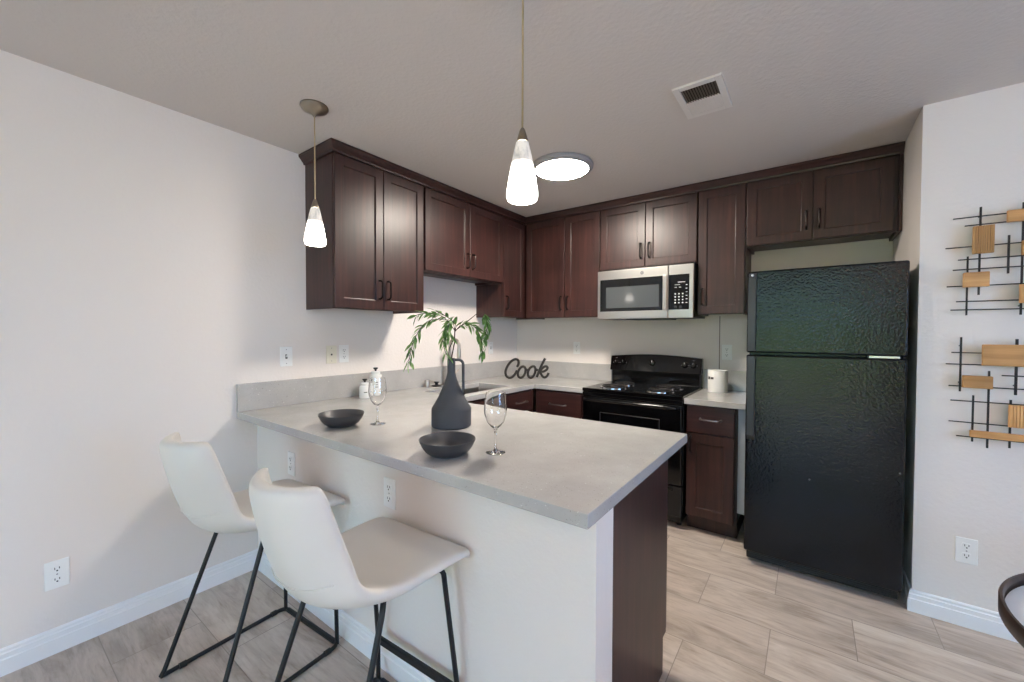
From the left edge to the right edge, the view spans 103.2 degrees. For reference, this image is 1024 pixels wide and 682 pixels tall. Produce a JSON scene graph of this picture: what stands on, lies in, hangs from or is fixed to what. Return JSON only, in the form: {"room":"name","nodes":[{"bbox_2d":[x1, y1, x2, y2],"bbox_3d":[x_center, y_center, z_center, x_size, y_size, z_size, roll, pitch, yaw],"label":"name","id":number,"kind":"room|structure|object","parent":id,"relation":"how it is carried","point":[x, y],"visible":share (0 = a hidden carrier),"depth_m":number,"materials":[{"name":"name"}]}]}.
{"room":"kitchen","nodes":[
{"label":"kitchen","id":0,"kind":"room"},
{"bbox_2d":[0,50,516,648],"bbox_3d":[-1.950,0.089,1.746,0.120,2.440,6.840,1,1,36],"label":"wall","id":1,"kind":"structure","parent":0,"point":[153,256],"depth_m":1.88,"materials":[{"name":"white paint"}]},
{"bbox_2d":[44,556,69,591],"bbox_3d":[-1.913,0.980,1.708,0.009,0.118,0.072,1,1,36],"label":"wall outlet","id":2,"kind":"object","parent":1,"relation":"attached to","point":[57,572],"visible":1,"depth_m":1.71,"materials":[{"name":"white plastic"}]},
{"bbox_2d":[51,565,62,572],"bbox_3d":[-1.911,0.958,1.706,0.003,0.027,0.035,1,1,36],"label":"socket","id":3,"kind":"object","parent":2,"relation":"attached to","point":[54,568],"depth_m":1.71,"materials":[{"name":"white plastic"}]},
{"bbox_2d":[51,575,63,583],"bbox_3d":[-1.911,1.002,1.707,0.003,0.027,0.035,1,1,36],"label":"socket","id":4,"kind":"object","parent":2,"relation":"attached to","point":[55,579],"depth_m":1.71,"materials":[{"name":"white plastic"}]},
{"bbox_2d":[0,549,257,676],"bbox_3d":[-2.654,1.276,0.702,0.016,0.104,4.050,1,1,36],"label":"baseboard","id":5,"kind":"structure","parent":1,"relation":"attached to","point":[21,654],"depth_m":1.84,"materials":[{"name":"white paint"}]},
{"bbox_2d":[280,347,291,366],"bbox_3d":[-1.352,0.093,2.438,0.021,0.118,0.072,1,1,36],"label":"light switch","id":6,"kind":"object","parent":1,"relation":"attached to","point":[285,352],"visible":1,"depth_m":2.44,"materials":[{"name":"white plastic"}]},
{"bbox_2d":[326,345,336,363],"bbox_3d":[-1.188,0.089,2.673,0.007,0.118,0.072,1,1,36],"label":"wall jack","id":7,"kind":"object","parent":1,"relation":"attached to","point":[331,351],"visible":1,"depth_m":2.67,"materials":[{"name":"beige plastic"}]},
{"bbox_2d":[339,345,348,362],"bbox_3d":[-1.136,0.086,2.743,0.009,0.118,0.072,1,1,36],"label":"wall outlet","id":8,"kind":"object","parent":1,"relation":"attached to","point":[343,349],"visible":1,"depth_m":2.74,"materials":[{"name":"white plastic"}]},
{"bbox_2d":[305,152,423,313],"bbox_3d":[-0.940,-0.649,2.691,0.365,0.902,0.672,1,1,36],"label":"upper cabinet","id":9,"kind":"object","parent":1,"relation":"attached to","point":[371,258],"visible":0.97,"depth_m":2.51,"materials":[{"name":"brown wood"}]},
{"bbox_2d":[298,138,904,223],"bbox_3d":[0.466,-1.107,2.404,2.956,0.054,1.968,1,1,36],"label":"crown molding","id":10,"kind":"structure","parent":9,"relation":"attached to","point":[330,145],"depth_m":2.74,"materials":[{"name":"brown wood"}]},
{"bbox_2d":[236,360,611,411],"bbox_3d":[-0.293,0.303,2.980,1.092,0.152,2.652,1,1,36],"label":"backsplash","id":11,"kind":"structure","parent":1,"relation":"attached to","point":[259,395],"depth_m":2.99,"materials":[{"name":"stone"}]},
{"bbox_2d":[423,186,503,285],"bbox_3d":[-0.465,-0.810,3.334,0.365,0.602,0.927,1,1,36],"label":"upper cabinet","id":12,"kind":"object","parent":1,"relation":"attached to","point":[463,241],"visible":0.87,"depth_m":3.19,"materials":[{"name":"brown wood"}]},
{"bbox_2d":[488,342,492,353],"bbox_3d":[-0.204,0.068,4.000,0.021,0.118,0.072,1,1,36],"label":"light switch","id":13,"kind":"object","parent":1,"relation":"attached to","point":[490,344],"visible":1,"depth_m":4.00,"materials":[{"name":"white plastic"}]},
{"bbox_2d":[476,217,525,319],"bbox_3d":[0.006,-0.672,3.978,0.365,0.902,0.660,1,1,36],"label":"upper cabinet","id":14,"kind":"object","parent":1,"relation":"attached to","point":[507,299],"visible":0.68,"depth_m":3.75,"materials":[{"name":"brown wood"}]},
{"bbox_2d":[257,425,612,681],"bbox_3d":[-0.583,0.878,1.758,2.090,0.870,0.115,1,1,36],"label":"wall","id":15,"kind":"structure","parent":0,"point":[531,600],"depth_m":1.32,"materials":[{"name":"white paint"}]},
{"bbox_2d":[288,451,294,475],"bbox_3d":[-1.131,0.628,2.079,0.072,0.118,0.009,1,1,36],"label":"wall outlet","id":16,"kind":"object","parent":15,"relation":"attached to","point":[291,456],"visible":1,"depth_m":2.07,"materials":[{"name":"white plastic"}]},
{"bbox_2d":[258,552,434,681],"bbox_3d":[-0.577,1.261,1.749,2.090,0.104,0.129,1,1,36],"label":"baseboard","id":17,"kind":"structure","parent":15,"relation":"attached to","point":[351,630],"depth_m":1.72,"materials":[{"name":"white paint"}]},
{"bbox_2d":[384,476,395,509],"bbox_3d":[-0.484,0.601,1.602,0.072,0.118,0.009,1,1,36],"label":"wall outlet","id":18,"kind":"object","parent":15,"relation":"attached to","point":[389,484],"visible":1,"depth_m":1.60,"materials":[{"name":"white plastic"}]},
{"bbox_2d":[386,495,391,502],"bbox_3d":[-0.485,0.623,1.601,0.035,0.027,0.003,1,1,36],"label":"socket","id":19,"kind":"object","parent":18,"relation":"attached to","point":[388,497],"depth_m":1.60,"materials":[{"name":"white plastic"}]},
{"bbox_2d":[386,484,391,491],"bbox_3d":[-0.485,0.578,1.600,0.035,0.027,0.003,1,1,36],"label":"socket","id":20,"kind":"object","parent":18,"relation":"attached to","point":[388,486],"depth_m":1.60,"materials":[{"name":"white plastic"}]},
{"bbox_2d":[0,0,1023,224],"bbox_3d":[0.238,-1.141,0.115,5.540,0.100,6.840,1,1,36],"label":"ceiling","id":21,"kind":"structure","parent":0,"point":[432,89],"depth_m":1.69,"materials":[{"name":"beige paint"}]},
{"bbox_2d":[299,99,328,246],"bbox_3d":[-0.955,-0.799,1.966,0.128,0.666,0.128,1,1,36],"label":"pendant lamp","id":22,"kind":"object","parent":21,"relation":"hanging from","point":[314,233],"visible":1,"depth_m":1.94,"materials":[{"name":"white glass"}]},
{"bbox_2d":[507,0,537,204],"bbox_3d":[0.032,-0.772,1.241,0.128,0.684,0.128,1,1,36],"label":"pendant lamp","id":23,"kind":"object","parent":21,"relation":"hanging from","point":[522,185],"visible":1,"depth_m":1.22,"materials":[{"name":"white glass"}]},
{"bbox_2d":[533,152,592,180],"bbox_3d":[0.325,-1.123,2.639,0.400,0.040,0.400,1,1,36],"label":"recessed light","id":24,"kind":"object","parent":21,"relation":"in","point":[559,166],"visible":0.92,"depth_m":2.57,"materials":[{"name":"grey plastic"}]},
{"bbox_2d":[536,159,587,179],"bbox_3d":[0.325,-1.109,2.640,0.336,0.012,0.336,1,1,36],"label":"diffuser","id":25,"kind":"object","parent":24,"relation":"attached to","point":[551,169],"depth_m":2.61,"materials":[{"name":"white plastic"}]},
{"bbox_2d":[672,72,732,118],"bbox_3d":[0.881,-1.119,1.872,0.200,0.010,0.300,1,1,36],"label":"ceiling vent","id":26,"kind":"object","parent":21,"relation":"in","point":[710,94],"visible":1,"depth_m":1.85,"materials":[{"name":"white metal"}]},
{"bbox_2d":[0,515,1023,681],"bbox_3d":[0.230,1.399,0.167,5.540,0.100,6.840,1,1,36],"label":"floor","id":27,"kind":"structure","parent":0,"point":[732,616],"depth_m":1.79,"materials":[{"name":"tile"}]},
{"bbox_2d":[159,432,344,681],"bbox_3d":[-1.053,0.827,1.643,0.466,0.977,0.568,1,1,33],"label":"bar stool","id":28,"kind":"object","parent":27,"relation":"on","point":[197,480],"visible":0.82,"depth_m":1.42,"materials":[{"name":"white leather"}]},
{"bbox_2d":[249,468,469,681],"bbox_3d":[-0.478,0.837,1.243,0.466,0.977,0.568,1,1,34],"label":"bar stool","id":29,"kind":"object","parent":27,"relation":"on","point":[378,560],"visible":1,"depth_m":1.04,"materials":[{"name":"white leather"}]},
{"bbox_2d":[468,389,532,411],"bbox_3d":[-0.351,0.848,3.269,0.657,0.870,1.026,1,1,36],"label":"base cabinet","id":30,"kind":"object","parent":27,"relation":"on","point":[521,400],"visible":0.11,"depth_m":3.33,"materials":[{"name":"brown wood"}]},
{"bbox_2d":[536,389,583,418],"bbox_3d":[0.549,0.844,3.606,0.452,0.870,0.647,1,1,36],"label":"base cabinet","id":31,"kind":"object","parent":27,"relation":"on","point":[553,402],"visible":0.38,"depth_m":3.35,"materials":[{"name":"brown wood"}]},
{"bbox_2d":[612,460,667,681],"bbox_3d":[-0.119,0.877,1.872,1.474,0.870,0.615,1,1,36],"label":"base cabinet","id":32,"kind":"object","parent":27,"relation":"on","point":[640,518],"visible":0.09,"depth_m":1.39,"materials":[{"name":"brown wood"}]},
{"bbox_2d":[236,360,686,529],"bbox_3d":[0.119,0.330,2.678,2.113,0.191,2.652,1,1,36],"label":"countertop","id":33,"kind":"structure","parent":32,"relation":"on","point":[573,471],"depth_m":1.74,"materials":[{"name":"stone"}]},
{"bbox_2d":[318,409,363,427],"bbox_3d":[-0.807,0.369,1.922,0.204,0.058,0.204,1,1,36],"label":"bowl","id":34,"kind":"object","parent":33,"relation":"on","point":[339,418],"visible":1,"depth_m":1.88,"materials":[{"name":"grey ceramic"}]},
{"bbox_2d":[359,378,368,398],"bbox_3d":[-0.983,0.316,2.715,0.074,0.131,0.072,1,1,36],"label":"lidded jar","id":35,"kind":"object","parent":33,"relation":"on","point":[363,389],"visible":0.91,"depth_m":2.69,"materials":[{"name":"white ceramic"}]},
{"bbox_2d":[369,367,381,378],"bbox_3d":[-0.932,0.280,2.778,0.086,0.201,0.084,1,1,36],"label":"lidded jar","id":36,"kind":"object","parent":33,"relation":"on","point":[375,373],"visible":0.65,"depth_m":2.75,"materials":[{"name":"white ceramic"}]},
{"bbox_2d":[368,377,386,424],"bbox_3d":[-0.645,0.287,1.948,0.085,0.222,0.085,1,1,36],"label":"wine glass","id":37,"kind":"object","parent":33,"relation":"on","point":[377,389],"visible":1,"depth_m":1.92,"materials":[{"name":"clear glass"}]},
{"bbox_2d":[425,379,430,386],"bbox_3d":[-0.680,0.340,3.272,0.048,0.062,0.048,1,1,36],"label":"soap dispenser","id":38,"kind":"object","parent":33,"relation":"on","point":[427,381],"visible":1,"depth_m":3.26,"materials":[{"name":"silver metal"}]},
{"bbox_2d":[432,381,441,386],"bbox_3d":[-0.619,0.351,3.335,0.084,0.037,0.084,1,1,36],"label":"stopper","id":39,"kind":"object","parent":33,"relation":"on","point":[436,384],"visible":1,"depth_m":3.32,"materials":[{"name":"black plastic"}]},
{"bbox_2d":[419,431,475,458],"bbox_3d":[-0.234,0.381,1.470,0.204,0.058,0.204,1,1,36],"label":"bowl","id":40,"kind":"object","parent":33,"relation":"on","point":[447,444],"visible":1,"depth_m":1.49,"materials":[{"name":"grey ceramic"}]},
{"bbox_2d":[431,358,470,429],"bbox_3d":[-0.286,0.240,1.918,0.186,0.320,0.186,1,1,36],"label":"vase","id":41,"kind":"object","parent":33,"relation":"on","point":[451,410],"visible":0.96,"depth_m":1.86,"materials":[{"name":"grey ceramic"}]},
{"bbox_2d":[403,308,490,372],"bbox_3d":[-0.294,0.013,1.884,0.385,0.337,0.174,0,1,9],"label":"greenery spray","id":42,"kind":"object","parent":41,"relation":"in","point":[485,317],"visible":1,"depth_m":1.87,"materials":[{"name":"green plant"}]},
{"bbox_2d":[448,338,460,372],"bbox_3d":[-0.487,0.171,3.385,0.116,0.396,0.147,0,1,-13],"label":"faucet","id":43,"kind":"object","parent":33,"relation":"on","point":[456,339],"visible":0.44,"depth_m":3.33,"materials":[{"name":"silver metal"}]},
{"bbox_2d":[465,387,492,393],"bbox_3d":[-0.339,0.508,3.213,0.370,0.190,0.660,1,1,36],"label":"sink","id":44,"kind":"object","parent":33,"relation":"in","point":[477,389],"visible":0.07,"depth_m":3.53,"materials":[{"name":"silver metal"}]},
{"bbox_2d":[484,391,506,454],"bbox_3d":[-0.060,0.298,1.487,0.085,0.222,0.085,1,1,36],"label":"wine glass","id":45,"kind":"object","parent":33,"relation":"on","point":[495,405],"visible":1,"depth_m":1.46,"materials":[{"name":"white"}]},
{"bbox_2d":[504,358,549,378],"bbox_3d":[0.144,0.260,3.866,0.434,0.203,0.024,0,1,-2],"label":"sign","id":46,"kind":"object","parent":33,"relation":"on","point":[540,370],"visible":1,"depth_m":3.86,"materials":[{"name":"black metal"}]},
{"bbox_2d":[582,354,702,524],"bbox_3d":[1.027,0.704,3.218,0.754,1.169,0.707,1,1,36],"label":"range","id":47,"kind":"object","parent":27,"relation":"on","point":[650,391],"visible":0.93,"depth_m":3.04,"materials":[{"name":"black metal"}]},
{"bbox_2d":[582,381,702,399],"bbox_3d":[1.046,0.380,3.235,0.754,0.028,0.639,1,1,36],"label":"cooktop","id":48,"kind":"object","parent":47,"relation":"in","point":[640,390],"depth_m":3.10,"materials":[{"name":"black metal"}]},
{"bbox_2d":[686,404,745,538],"bbox_3d":[1.502,0.861,2.905,0.360,0.870,0.647,1,1,36],"label":"base cabinet","id":49,"kind":"object","parent":27,"relation":"on","point":[715,445],"visible":0.86,"depth_m":2.68,"materials":[{"name":"brown wood"}]},
{"bbox_2d":[684,369,745,409],"bbox_3d":[1.505,0.329,2.906,0.364,0.191,0.645,1,1,36],"label":"countertop","id":50,"kind":"structure","parent":49,"relation":"on","point":[735,398],"depth_m":2.88,"materials":[{"name":"stone"}]},
{"bbox_2d":[708,369,727,392],"bbox_3d":[1.548,0.301,3.057,0.134,0.164,0.134,1,1,36],"label":"canister","id":51,"kind":"object","parent":50,"relation":"on","point":[717,378],"visible":1,"depth_m":3.00,"materials":[{"name":"white ceramic"}]},
{"bbox_2d":[744,260,909,599],"bbox_3d":[1.866,0.452,2.481,0.682,1.708,0.836,1,1,36],"label":"refrigerator","id":52,"kind":"object","parent":27,"relation":"on","point":[825,424],"visible":1,"depth_m":2.15,"materials":[{"name":"black metal"}]},
{"bbox_2d":[998,573,1023,647],"bbox_3d":[1.448,0.984,0.716,0.770,0.715,0.770,1,1,36],"label":"round table","id":53,"kind":"object","parent":27,"relation":"on","point":[1011,590],"visible":1,"depth_m":0.98,"materials":[{"name":"brown wood"}]},
{"bbox_2d":[517,238,892,411],"bbox_3d":[1.281,0.062,3.540,2.960,2.440,0.120,1,1,36],"label":"wall","id":54,"kind":"structure","parent":0,"point":[552,339],"depth_m":3.40,"materials":[{"name":"white paint"}]},
{"bbox_2d":[526,210,600,318],"bbox_3d":[0.522,-0.665,3.780,0.766,0.905,0.372,1,1,36],"label":"upper cabinet","id":55,"kind":"object","parent":54,"relation":"attached to","point":[563,254],"visible":0.8,"depth_m":3.64,"materials":[{"name":"brown wood"}]},
{"bbox_2d":[573,342,579,353],"bbox_3d":[0.628,0.068,3.940,0.072,0.118,0.009,1,1,36],"label":"wall outlet","id":56,"kind":"object","parent":54,"relation":"attached to","point":[576,346],"visible":1,"depth_m":3.94,"materials":[{"name":"white plastic"}]},
{"bbox_2d":[600,192,698,270],"bbox_3d":[1.139,-0.846,3.323,0.762,0.520,0.372,1,1,36],"label":"upper cabinet","id":57,"kind":"object","parent":54,"relation":"attached to","point":[664,231],"visible":0.76,"depth_m":3.17,"materials":[{"name":"brown wood"}]},
{"bbox_2d":[598,262,704,320],"bbox_3d":[1.119,-0.377,3.307,0.755,0.412,0.428,1,1,36],"label":"microwave","id":58,"kind":"object","parent":57,"relation":"attached to","point":[670,291],"visible":1,"depth_m":3.13,"materials":[{"name":"silver metal"}]},
{"bbox_2d":[719,317,719,368],"bbox_3d":[1.638,0.015,3.203,0.006,0.423,0.003,1,1,36],"label":"trim","id":59,"kind":"structure","parent":54,"relation":"attached to","point":[719,317],"depth_m":3.20,"materials":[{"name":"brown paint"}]},
{"bbox_2d":[697,183,750,315],"bbox_3d":[1.573,-0.646,3.007,0.308,0.905,0.372,1,1,36],"label":"upper cabinet","id":60,"kind":"object","parent":54,"relation":"attached to","point":[724,259],"visible":0.89,"depth_m":2.89,"materials":[{"name":"brown wood"}]},
{"bbox_2d":[704,369,745,390],"bbox_3d":[1.690,0.305,3.157,0.364,0.152,0.020,1,1,36],"label":"backsplash","id":61,"kind":"structure","parent":54,"relation":"attached to","point":[736,379],"depth_m":3.12,"materials":[{"name":"stone"}]},
{"bbox_2d":[722,345,731,359],"bbox_3d":[1.677,0.088,3.169,0.072,0.118,0.009,1,1,36],"label":"wall outlet","id":62,"kind":"object","parent":54,"relation":"attached to","point":[726,349],"visible":1,"depth_m":3.17,"materials":[{"name":"white plastic"}]},
{"bbox_2d":[746,153,903,254],"bbox_3d":[2.014,-0.867,2.679,0.782,0.447,0.372,1,1,36],"label":"upper cabinet","id":63,"kind":"object","parent":54,"relation":"attached to","point":[862,200],"visible":0.99,"depth_m":2.54,"materials":[{"name":"brown wood"}]},
{"bbox_2d":[893,82,1023,611],"bbox_3d":[3.225,0.108,1.609,2.460,2.440,0.930,1,1,36],"label":"wall","id":64,"kind":"structure","parent":0,"point":[963,155],"depth_m":1.88,"materials":[{"name":"white paint"}]},
{"bbox_2d":[901,568,1017,642],"bbox_3d":[2.963,1.280,1.397,2.356,0.104,0.276,1,1,36],"label":"baseboard","id":65,"kind":"structure","parent":64,"relation":"attached to","point":[972,617],"depth_m":1.89,"materials":[{"name":"white paint"}]},
{"bbox_2d":[955,536,977,565],"bbox_3d":[2.095,0.968,1.872,0.072,0.118,0.009,1,1,36],"label":"wall outlet","id":66,"kind":"object","parent":64,"relation":"attached to","point":[966,550],"visible":1,"depth_m":1.87,"materials":[{"name":"white plastic"}]},
{"bbox_2d":[961,552,971,559],"bbox_3d":[2.094,0.991,1.871,0.035,0.027,0.003,1,1,36],"label":"socket","id":67,"kind":"object","parent":66,"relation":"attached to","point":[964,555],"depth_m":1.87,"materials":[{"name":"white plastic"}]},
{"bbox_2d":[961,543,971,549],"bbox_3d":[2.094,0.946,1.870,0.035,0.027,0.003,1,1,36],"label":"socket","id":68,"kind":"object","parent":66,"relation":"attached to","point":[964,546],"depth_m":1.87,"materials":[{"name":"white plastic"}]},
{"bbox_2d":[945,202,1023,314],"bbox_3d":[2.243,-0.355,1.713,0.579,0.485,0.052,1,1,36],"label":"wall art","id":69,"kind":"object","parent":64,"relation":"attached to","point":[983,235],"visible":1,"depth_m":1.79,"materials":[{"name":"black wood"}]},
{"bbox_2d":[946,337,1023,447],"bbox_3d":[2.245,0.234,1.722,0.569,0.496,0.052,1,1,36],"label":"wall art","id":70,"kind":"object","parent":64,"relation":"attached to","point":[992,355],"visible":1,"depth_m":1.78,"materials":[{"name":"black wood"}]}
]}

